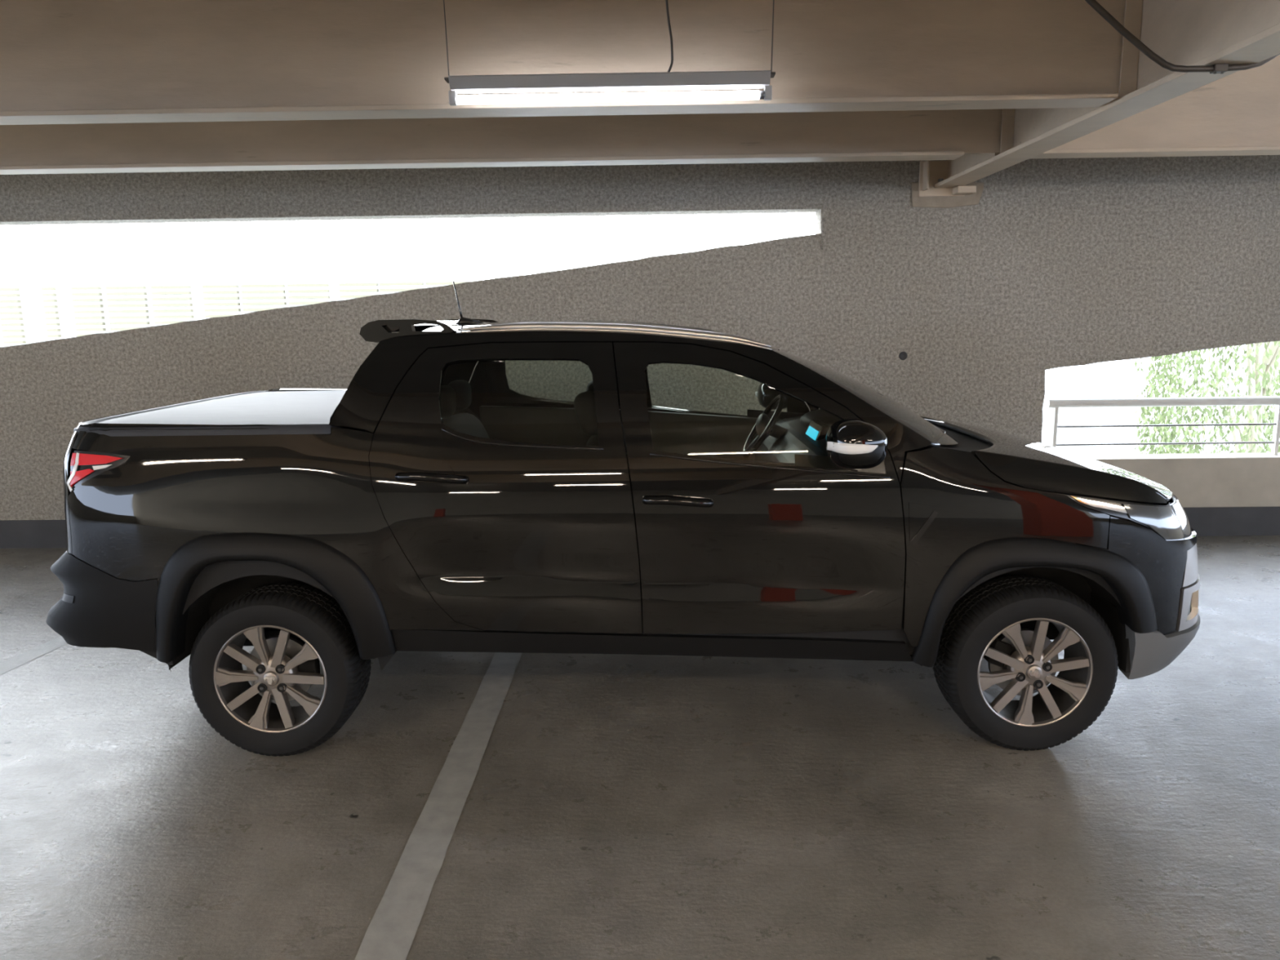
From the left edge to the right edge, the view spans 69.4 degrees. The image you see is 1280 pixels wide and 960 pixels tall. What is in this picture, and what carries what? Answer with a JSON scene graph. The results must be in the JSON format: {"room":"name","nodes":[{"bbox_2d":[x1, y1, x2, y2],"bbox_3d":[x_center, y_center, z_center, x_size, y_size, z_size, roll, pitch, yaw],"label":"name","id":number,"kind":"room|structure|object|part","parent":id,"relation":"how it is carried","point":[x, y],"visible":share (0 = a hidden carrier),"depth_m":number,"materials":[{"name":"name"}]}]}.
{"room":"parking garage","nodes":[
{"label":"parking garage","id":0,"kind":"room"},
{"bbox_2d":[0,535,1279,959],"bbox_3d":[-1.046,2.828,-6.245,28.000,0.250,26.700,-1,10,1],"label":"floor","id":1,"kind":"structure","parent":0,"point":[617,806],"depth_m":2.97,"materials":[{"name":"concrete"}]},
{"bbox_2d":[0,635,66,675],"bbox_3d":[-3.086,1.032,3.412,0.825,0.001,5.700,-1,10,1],"label":"parking line","id":2,"kind":"object","parent":1,"relation":"on","point":[12,663],"visible":0.21,"depth_m":4.46,"materials":[{"name":"white paint"}]},
{"bbox_2d":[354,652,521,959],"bbox_3d":[-0.637,0.996,3.431,0.134,0.001,5.600,-1,10,1],"label":"parking line","id":3,"kind":"object","parent":1,"relation":"on","point":[390,934],"visible":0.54,"depth_m":2.89,"materials":[{"name":"white paint"}]},
{"bbox_2d":[45,277,1200,756],"bbox_3d":[-0.010,-0.005,4.045,4.420,1.743,2.183,-1,10,1],"label":"pickup truck","id":4,"kind":"object","parent":1,"relation":"on","point":[414,505],"visible":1,"depth_m":3.24,"materials":[{"name":"black paint"}]},
{"bbox_2d":[92,464,111,470],"bbox_3d":[-1.871,-0.044,3.217,0.071,0.020,0.007,0,10,3],"label":"light","id":5,"kind":"object","parent":4,"relation":"attached to","point":[95,467],"depth_m":3.22,"materials":[{"name":"white plastic"}]},
{"bbox_3d":[-1.283,0.167,3.262,1.453,0.749,0.101,-1,10,1],"label":"bed panel","id":6,"kind":"part","parent":4,"relation":"part of","materials":[{"name":"black paint"}]},
{"bbox_3d":[-1.266,-0.115,4.866,1.453,0.749,0.101,-1,10,1],"label":"bed panel","id":7,"kind":"part","parent":4,"relation":"part of","materials":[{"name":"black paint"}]},
{"bbox_3d":[-1.006,-0.357,3.994,0.179,0.583,1.592,-1,10,1],"label":"cab panel","id":8,"kind":"part","parent":4,"relation":"part of","materials":[{"name":"black paint"}]},
{"bbox_3d":[-0.718,-0.006,3.176,0.250,0.045,0.054,-1,10,1],"label":"door handle","id":9,"kind":"part","parent":4,"relation":"part of","materials":[{"name":"black paint"}]},
{"bbox_2d":[421,465,454,484],"bbox_3d":[-0.700,-0.018,3.198,0.117,0.066,0.017,-1,10,1],"label":"door handle","id":10,"kind":"object","parent":4,"relation":"on","point":[441,469],"depth_m":3.20,"materials":[{"name":"black paint"}]},
{"bbox_3d":[-0.771,-0.761,3.921,0.044,0.190,0.012,-1,10,1],"label":"antenna rod","id":11,"kind":"part","parent":4,"relation":"part of","materials":[{"name":"black metal"}]},
{"bbox_3d":[-0.751,0.056,4.064,0.255,0.665,1.200,-1,10,1],"label":"seat","id":12,"kind":"part","parent":4,"relation":"part of","materials":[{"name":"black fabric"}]},
{"bbox_3d":[-0.468,0.031,3.285,0.940,1.021,0.205,-1,10,1],"label":"door","id":13,"kind":"part","parent":4,"relation":"part of","materials":[{"name":"black paint"}]},
{"bbox_3d":[-0.408,-0.142,3.195,0.563,0.083,0.018,0,10,3],"label":"belt moulding","id":14,"kind":"part","parent":4,"relation":"part of","materials":[{"name":"black"}]},
{"bbox_3d":[-0.453,-0.232,4.782,0.940,1.021,0.205,-1,10,1],"label":"door","id":15,"kind":"part","parent":4,"relation":"part of","materials":[{"name":"black paint"}]},
{"bbox_3d":[-0.074,0.142,3.706,0.270,0.662,0.500,-1,10,1],"label":"seat","id":16,"kind":"part","parent":4,"relation":"part of","materials":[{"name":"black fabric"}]},
{"bbox_3d":[-0.096,-0.504,3.297,1.124,0.092,0.038,0,10,3],"label":"roof moulding","id":17,"kind":"part","parent":4,"relation":"part of","materials":[{"name":"grey metal"}]},
{"bbox_3d":[-0.095,-0.522,3.329,1.124,0.100,0.046,0,10,3],"label":"roof moulding","id":18,"kind":"part","parent":4,"relation":"part of","materials":[{"name":"grey metal"}]},
{"bbox_3d":[-0.067,0.018,4.416,0.270,0.662,0.500,-1,10,1],"label":"seat","id":19,"kind":"part","parent":4,"relation":"part of","materials":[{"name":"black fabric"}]},
{"bbox_3d":[0.073,0.586,3.326,1.911,0.153,0.063,-1,10,0],"label":"sill","id":20,"kind":"part","parent":4,"relation":"part of","materials":[{"name":"black plastic"}]},
{"bbox_3d":[-0.083,-0.736,4.545,1.124,0.100,0.046,-1,10,-2],"label":"roof moulding","id":21,"kind":"part","parent":4,"relation":"part of","materials":[{"name":"grey metal"}]},
{"bbox_3d":[0.131,0.075,3.169,0.247,0.044,0.055,-1,10,1],"label":"door handle","id":22,"kind":"part","parent":4,"relation":"part of","materials":[{"name":"black paint"}]},
{"bbox_2d":[666,488,699,507],"bbox_3d":[0.148,0.062,3.190,0.116,0.066,0.012,-1,10,1],"label":"door handle","id":23,"kind":"object","parent":4,"relation":"on","point":[676,492],"depth_m":3.19,"materials":[{"name":"black paint"}]},
{"bbox_3d":[0.464,-0.338,4.832,0.826,0.099,0.011,-1,10,0],"label":"belt moulding","id":24,"kind":"part","parent":4,"relation":"part of","materials":[{"name":"black"}]},
{"bbox_3d":[0.431,-0.238,4.773,1.008,1.023,0.204,-1,10,1],"label":"door","id":25,"kind":"part","parent":4,"relation":"part of","materials":[{"name":"black paint"}]},
{"bbox_3d":[0.415,0.025,3.273,1.008,1.023,0.204,-1,10,1],"label":"door","id":26,"kind":"part","parent":4,"relation":"part of","materials":[{"name":"black paint"}]},
{"bbox_3d":[0.447,-0.048,3.183,0.826,0.099,0.011,0,10,2],"label":"belt moulding","id":27,"kind":"part","parent":4,"relation":"part of","materials":[{"name":"black"}]},
{"bbox_2d":[755,382,786,409],"bbox_3d":[0.724,-0.458,4.960,0.200,0.160,0.209,-1,10,1],"label":"mirror","id":28,"kind":"object","parent":4,"relation":"attached to","point":[765,393],"depth_m":4.88,"materials":[{"name":"black mirror"}]},
{"bbox_3d":[0.725,-0.160,4.011,0.077,0.150,0.230,-1,10,1],"label":"display glass","id":29,"kind":"part","parent":4,"relation":"part of","materials":[{"name":"teal glass"}]},
{"bbox_2d":[800,408,841,427],"bbox_3d":[0.886,-0.276,4.354,0.260,0.110,0.400,-1,10,1],"label":"dashboard","id":30,"kind":"object","parent":4,"relation":"attached to","point":[827,418],"depth_m":4.25,"materials":[{"name":"black plastic"}]},
{"bbox_2d":[826,418,887,469],"bbox_3d":[0.704,-0.123,3.057,0.200,0.163,0.292,-1,10,1],"label":"mirror","id":31,"kind":"object","parent":4,"relation":"attached to","point":[851,443],"depth_m":2.94,"materials":[{"name":"black mirror"}]},
{"bbox_2d":[908,502,937,542],"bbox_3d":[0.976,0.145,3.190,0.099,0.137,0.014,-1,10,1],"label":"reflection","id":32,"kind":"object","parent":4,"relation":"attached to","point":[922,517],"depth_m":3.19,"materials":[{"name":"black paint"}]},
{"bbox_3d":[0.982,0.167,3.191,0.096,0.122,0.013,-2,10,-5],"label":"vent blade","id":33,"kind":"part","parent":4,"relation":"part of","materials":[{"name":"black"}]},
{"bbox_3d":[1.201,-0.215,3.830,0.010,0.021,0.438,2,10,13],"label":"wiper blade","id":34,"kind":"part","parent":4,"relation":"part of","materials":[{"name":"rubber"}]},
{"bbox_3d":[1.196,-0.202,3.753,0.062,0.037,0.588,2,10,14],"label":"wiper arm","id":35,"kind":"part","parent":4,"relation":"part of","materials":[{"name":"black metal"}]},
{"bbox_3d":[1.192,-0.222,3.995,0.491,0.068,1.623,-1,10,1],"label":"cowl panel","id":36,"kind":"part","parent":4,"relation":"part of","materials":[{"name":"black plastic"}]},
{"bbox_2d":[919,415,1173,502],"bbox_3d":[1.618,-0.135,4.006,0.920,0.219,1.602,-1,10,1],"label":"hood","id":37,"kind":"object","parent":4,"relation":"attached to","point":[989,449],"depth_m":3.33,"materials":[{"name":"black paint"}]},
{"bbox_2d":[1176,572,1199,631],"bbox_3d":[2.006,0.443,3.372,0.050,0.159,0.270,8,13,40],"label":"fog lamp","id":38,"kind":"object","parent":4,"relation":"attached to","point":[1187,593],"depth_m":3.29,"materials":[{"name":"grey"}]},
{"bbox_3d":[1.996,0.284,3.352,0.054,0.156,0.263,6,12,34],"label":"bumper trim","id":39,"kind":"part","parent":4,"relation":"part of","materials":[{"name":"grey metal"}]},
{"bbox_2d":[0,155,1279,520],"bbox_3d":[-0.932,-1.039,6.440,28.000,2.980,0.225,-1,10,1],"label":"wall","id":40,"kind":"structure","parent":0,"point":[1057,263],"depth_m":6.26,"materials":[{"name":"grey concrete"}]},
{"bbox_2d":[0,506,1279,548],"bbox_3d":[-0.915,0.347,6.570,28.000,0.203,0.027,-1,10,1],"label":"baseboard","id":41,"kind":"structure","parent":40,"relation":"attached to","point":[1204,521],"depth_m":6.51,"materials":[{"name":"grey concrete"}]},
{"bbox_2d":[821,203,826,249],"bbox_3d":[1.233,-1.694,6.187,0.030,0.300,0.022,-1,10,1],"label":"trim","id":42,"kind":"structure","parent":40,"relation":"attached to","point":[824,205],"depth_m":6.18,"materials":[{"name":"grey concrete"}]},
{"bbox_2d":[898,351,907,359],"bbox_3d":[1.802,-0.850,6.327,0.060,0.060,0.008,-1,10,1],"label":"plug","id":43,"kind":"object","parent":40,"relation":"attached to","point":[903,355],"visible":1,"depth_m":6.33,"materials":[{"name":"black plastic"}]},
{"bbox_2d":[911,182,983,208],"bbox_3d":[2.040,-1.896,6.148,0.480,0.170,0.032,-1,10,1],"label":"trim","id":44,"kind":"structure","parent":40,"relation":"attached to","point":[942,202],"depth_m":6.14,"materials":[{"name":"beige paint"}]},
{"bbox_2d":[918,160,976,196],"bbox_3d":[2.018,-1.985,6.062,0.340,0.225,0.128,-1,10,1],"label":"wall bracket","id":45,"kind":"object","parent":40,"relation":"attached to","point":[931,172],"visible":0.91,"depth_m":6.10,"materials":[{"name":"beige metal"}]},
{"bbox_3d":[1.875,-1.995,6.057,0.015,0.180,0.100,-1,10,1],"label":"plate","id":46,"kind":"part","parent":45,"relation":"part of","materials":[{"name":"beige paint"}]},
{"bbox_2d":[1045,395,1279,455],"bbox_3d":[7.647,-0.418,6.467,9.559,0.414,0.062,-1,10,1],"label":"railing","id":47,"kind":"object","parent":40,"relation":"on","point":[1055,404],"visible":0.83,"depth_m":6.47,"materials":[{"name":"grey metal"}]},
{"bbox_3d":[2.927,-0.340,6.530,0.024,0.363,0.040,-1,10,1],"label":"post","id":48,"kind":"part","parent":47,"relation":"part of","materials":[{"name":"white metal"}]},
{"bbox_3d":[7.644,-0.591,6.437,9.559,0.062,0.062,-1,10,1],"label":"rail","id":49,"kind":"part","parent":47,"relation":"part of","materials":[{"name":"grey metal"}]},
{"bbox_3d":[4.487,-0.357,6.511,0.024,0.363,0.040,-1,10,1],"label":"post","id":50,"kind":"part","parent":47,"relation":"part of","materials":[{"name":"white metal"}]},
{"bbox_3d":[-1.088,-0.378,-6.807,28.000,0.300,26.700,-1,10,1],"label":"ceiling","id":51,"kind":"structure","parent":0,"visible":0},
{"bbox_2d":[0,109,1002,174],"bbox_3d":[-6.473,-1.947,5.082,16.974,0.574,0.170,-1,10,1],"label":"steel beam","id":52,"kind":"structure","parent":51,"relation":"attached to","point":[902,135],"depth_m":5.03,"materials":[{"name":"beige metal"}]},
{"bbox_2d":[0,0,1125,124],"bbox_3d":[-6.486,-1.725,3.819,16.974,0.574,0.170,-1,10,1],"label":"steel beam","id":53,"kind":"structure","parent":51,"relation":"attached to","point":[62,61],"depth_m":3.74,"materials":[{"name":"beige paint"}]},
{"bbox_2d":[443,0,775,106],"bbox_3d":[-0.117,-1.737,3.473,1.254,0.603,0.119,-1,10,1],"label":"hanging lamp","id":54,"kind":"object","parent":51,"relation":"hanging from","point":[754,79],"visible":1,"depth_m":3.49,"materials":[{"name":"grey metal"}]},
{"bbox_3d":[-0.726,-1.521,3.518,0.024,0.007,0.060,-1,10,1],"label":"hook plate","id":55,"kind":"part","parent":54,"relation":"part of","materials":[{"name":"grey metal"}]},
{"bbox_3d":[0.497,-1.535,3.502,0.024,0.007,0.060,-1,10,1],"label":"hook plate","id":56,"kind":"part","parent":54,"relation":"part of","materials":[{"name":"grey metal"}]},
{"bbox_2d":[934,0,1279,187],"bbox_3d":[1.897,0.046,-6.866,0.173,0.590,26.298,-1,10,1],"label":"girder","id":57,"kind":"object","parent":51,"relation":"attached to","point":[1188,33],"visible":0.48,"depth_m":3.59,"materials":[{"name":"beige metal"}]},
{"bbox_3d":[1.979,-2.031,4.954,0.067,0.530,0.009,-1,10,1],"label":"stiffener plate","id":58,"kind":"part","parent":57,"relation":"part of","materials":[{"name":"beige paint"}]},
{"bbox_3d":[1.966,-1.809,3.690,0.067,0.530,0.009,-1,10,1],"label":"stiffener plate","id":59,"kind":"part","parent":57,"relation":"part of","materials":[{"name":"beige paint"}]},
{"bbox_2d":[1084,0,1279,74],"bbox_3d":[1.869,-1.553,3.116,0.938,0.349,0.032,-1,10,1],"label":"conduit","id":60,"kind":"object","parent":57,"relation":"attached to","point":[1215,68],"visible":0.96,"depth_m":3.13,"materials":[{"name":"metal"}]},
{"bbox_2d":[1028,54,1279,159],"bbox_3d":[7.533,-2.103,4.910,11.010,0.574,0.170,-1,10,1],"label":"steel beam","id":61,"kind":"structure","parent":51,"relation":"attached to","point":[1237,113],"depth_m":4.98,"materials":[{"name":"beige metal"}]},
{"label":"outside","id":62,"kind":"structure","parent":0,"visible":0},
{"bbox_2d":[1041,402,1279,454],"bbox_3d":[0.608,0.173,49.117,120.000,0.200,83.300,-1,10,1],"label":"floor","id":63,"kind":"structure","parent":62,"point":[1066,415],"depth_m":67.67,"materials":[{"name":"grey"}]},
{"bbox_2d":[0,280,473,346],"bbox_3d":[-18.384,-0.738,27.527,29.274,9.557,5.900,-1,10,1],"label":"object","id":64,"kind":"structure","parent":63,"relation":"on","point":[28,315],"depth_m":23.95,"materials":[{"name":"white metal"}]},
{"bbox_3d":[-16.267,-2.255,24.304,0.511,5.470,0.120,-1,10,1],"label":"louvre panel","id":65,"kind":"part","parent":64,"relation":"part of","materials":[{"name":"white metal"}]},
{"bbox_3d":[-15.208,-2.267,24.291,0.292,5.470,0.120,-1,10,1],"label":"louvre panel","id":66,"kind":"part","parent":64,"relation":"part of","materials":[{"name":"white metal"}]},
{"bbox_3d":[-14.232,-2.278,24.279,0.711,5.470,0.120,-1,10,1],"label":"louvre panel","id":67,"kind":"part","parent":64,"relation":"part of","materials":[{"name":"white metal"}]},
{"bbox_3d":[-13.203,-2.289,24.266,0.984,5.470,0.120,-1,10,1],"label":"louvre panel","id":68,"kind":"part","parent":64,"relation":"part of","materials":[{"name":"white metal"}]},
{"bbox_3d":[-12.038,-2.302,24.252,0.983,5.470,0.120,-1,10,1],"label":"louvre panel","id":69,"kind":"part","parent":64,"relation":"part of","materials":[{"name":"white metal"}]},
{"bbox_3d":[-10.756,-2.317,24.236,0.891,5.470,0.120,-1,10,1],"label":"louvre panel","id":70,"kind":"part","parent":64,"relation":"part of","materials":[{"name":"white metal"}]},
{"bbox_3d":[-9.657,-2.329,24.222,1.090,5.470,0.120,-1,10,1],"label":"louvre panel","id":71,"kind":"part","parent":64,"relation":"part of","materials":[{"name":"white metal"}]},
{"bbox_3d":[-8.486,-2.342,24.208,1.034,5.470,0.120,-1,10,1],"label":"louvre panel","id":72,"kind":"part","parent":64,"relation":"part of","materials":[{"name":"white metal"}]},
{"bbox_3d":[-7.190,-2.357,24.192,0.979,5.470,0.120,-1,10,1],"label":"louvre panel","id":73,"kind":"part","parent":64,"relation":"part of","materials":[{"name":"white metal"}]},
{"bbox_3d":[-6.085,-2.369,24.178,1.123,5.470,0.120,-1,10,1],"label":"louvre panel","id":74,"kind":"part","parent":64,"relation":"part of","materials":[{"name":"white metal"}]},
{"bbox_3d":[-4.719,-2.384,24.161,1.465,5.470,0.120,-1,10,1],"label":"louvre panel","id":75,"kind":"part","parent":64,"relation":"part of","materials":[{"name":"white"}]},
{"bbox_2d":[1131,341,1279,453],"bbox_3d":[11.362,-0.256,17.135,4.183,11.430,4.188,-1,10,1],"label":"willow tree","id":76,"kind":"object","parent":63,"relation":"on","point":[1260,375],"visible":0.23,"depth_m":16.66,"materials":[{"name":"green plant"}]},
{"bbox_2d":[1260,364,1279,453],"bbox_3d":[19.319,-1.373,24.974,4.940,10.711,4.912,-1,10,1],"label":"willow tree","id":77,"kind":"object","parent":63,"relation":"on","point":[1277,380],"visible":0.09,"depth_m":25.80,"materials":[{"name":"green plant"}]}
]}

